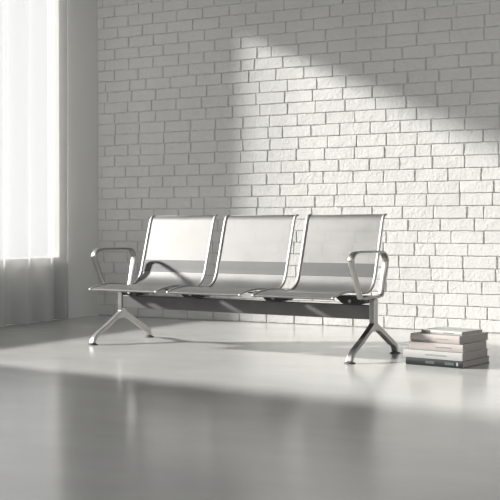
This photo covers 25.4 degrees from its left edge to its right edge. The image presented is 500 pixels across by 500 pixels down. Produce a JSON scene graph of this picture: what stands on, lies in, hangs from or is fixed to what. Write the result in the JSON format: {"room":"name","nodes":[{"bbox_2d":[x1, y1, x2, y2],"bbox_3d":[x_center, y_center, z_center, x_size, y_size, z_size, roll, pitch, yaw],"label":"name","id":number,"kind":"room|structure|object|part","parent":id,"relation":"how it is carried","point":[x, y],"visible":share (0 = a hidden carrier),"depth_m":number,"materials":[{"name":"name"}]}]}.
{"room":"waiting room","nodes":[
{"label":"waiting room","id":0,"kind":"room"},
{"bbox_2d":[5,0,98,325],"bbox_3d":[-3.967,-1.160,5.530,0.120,3.700,10.600,1,1,28],"label":"wall","id":1,"kind":"structure","parent":0,"point":[82,38],"depth_m":9.97,"materials":[{"name":"paint"}]},
{"bbox_2d":[0,0,67,326],"bbox_3d":[-3.028,-1.040,6.927,0.161,3.380,6.173,1,1,28],"label":"sheer curtain","id":2,"kind":"object","parent":1,"relation":"hanging from","point":[33,33],"visible":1,"depth_m":9.28,"materials":[{"name":"white fabric"}]},
{"bbox_2d":[0,315,499,499],"bbox_3d":[-0.060,0.778,3.626,9.400,0.100,10.900,1,1,28],"label":"floor","id":3,"kind":"structure","parent":0,"point":[195,409],"depth_m":4.73,"materials":[{"name":"concrete"}]},
{"bbox_2d":[88,214,399,363],"bbox_3d":[-0.087,0.209,7.307,2.038,0.892,0.753,1,1,32],"label":"bench","id":4,"kind":"object","parent":3,"relation":"on","point":[169,239],"visible":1,"depth_m":7.39,"materials":[{"name":"grey metal"}]},
{"bbox_3d":[-0.952,0.132,7.779,0.044,0.299,0.455,1,1,32],"label":"armrest","id":5,"kind":"part","parent":4,"relation":"part of","materials":[{"name":"metal"}]},
{"bbox_3d":[-0.908,0.455,7.856,0.036,0.354,0.668,1,1,32],"label":"leg","id":6,"kind":"part","parent":4,"relation":"part of","materials":[{"name":"metal"}]},
{"bbox_3d":[-0.890,0.012,7.794,0.020,0.519,0.727,1,1,32],"label":"rail","id":7,"kind":"part","parent":4,"relation":"part of","materials":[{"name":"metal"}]},
{"bbox_3d":[-0.423,0.018,7.500,0.020,0.519,0.727,1,1,32],"label":"rail","id":8,"kind":"part","parent":4,"relation":"part of","materials":[{"name":"metal"}]},
{"bbox_3d":[-0.341,0.019,7.448,0.020,0.519,0.727,1,1,32],"label":"rail","id":9,"kind":"part","parent":4,"relation":"part of","materials":[{"name":"metal"}]},
{"bbox_3d":[0.087,-0.233,7.603,0.535,0.013,0.014,1,1,32],"label":"rail","id":10,"kind":"part","parent":4,"relation":"part of","materials":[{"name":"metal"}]},
{"bbox_3d":[0.127,0.025,7.153,0.020,0.519,0.727,1,1,32],"label":"rail","id":11,"kind":"part","parent":4,"relation":"part of","materials":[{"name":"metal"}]},
{"bbox_3d":[0.209,0.026,7.102,0.020,0.519,0.727,1,1,32],"label":"rail","id":12,"kind":"part","parent":4,"relation":"part of","materials":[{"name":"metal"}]},
{"bbox_3d":[0.637,-0.226,7.257,0.535,0.013,0.014,1,1,32],"label":"rail","id":13,"kind":"part","parent":4,"relation":"part of","materials":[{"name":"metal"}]},
{"bbox_3d":[0.677,0.032,6.807,0.020,0.519,0.727,1,1,32],"label":"rail","id":14,"kind":"part","parent":4,"relation":"part of","materials":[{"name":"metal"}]},
{"bbox_3d":[0.723,0.152,6.747,0.044,0.299,0.493,1,1,32],"label":"armrest","id":15,"kind":"part","parent":4,"relation":"part of","materials":[{"name":"metal"}]},
{"bbox_3d":[0.757,0.476,6.808,0.036,0.354,0.668,1,1,32],"label":"leg","id":16,"kind":"part","parent":4,"relation":"part of","materials":[{"name":"metal"}]},
{"bbox_2d":[406,356,489,368],"bbox_3d":[1.169,0.649,6.555,0.365,0.041,0.363,1,1,37],"label":"book","id":17,"kind":"object","parent":3,"relation":"on","point":[409,360],"visible":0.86,"depth_m":6.42,"materials":[{"name":"black paper"}]},
{"bbox_2d":[403,348,487,360],"bbox_3d":[1.155,0.605,6.544,0.385,0.046,0.333,1,1,38],"label":"book","id":18,"kind":"object","parent":17,"relation":"on","point":[441,355],"visible":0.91,"depth_m":6.42,"materials":[{"name":"white paper"}]},
{"bbox_2d":[409,340,486,352],"bbox_3d":[1.167,0.558,6.541,0.345,0.045,0.323,1,1,36],"label":"book","id":19,"kind":"object","parent":18,"relation":"on","point":[460,348],"visible":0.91,"depth_m":6.42,"materials":[{"name":"paper"}]},
{"bbox_2d":[410,332,488,343],"bbox_3d":[1.182,0.511,6.567,0.325,0.046,0.358,1,1,39],"label":"book","id":20,"kind":"object","parent":19,"relation":"on","point":[416,336],"visible":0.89,"depth_m":6.44,"materials":[{"name":"beige paper"}]},
{"bbox_2d":[421,327,482,335],"bbox_3d":[1.193,0.478,6.542,0.275,0.021,0.238,1,2,42],"label":"book","id":21,"kind":"object","parent":20,"relation":"on","point":[437,330],"visible":1,"depth_m":6.48,"materials":[{"name":"white paper"}]},
{"bbox_2d":[97,0,499,332],"bbox_3d":[2.570,-1.212,8.157,9.120,3.700,0.260,1,1,28],"label":"wall","id":22,"kind":"structure","parent":0,"point":[222,108],"depth_m":9.10,"materials":[{"name":"brick"}]}
]}

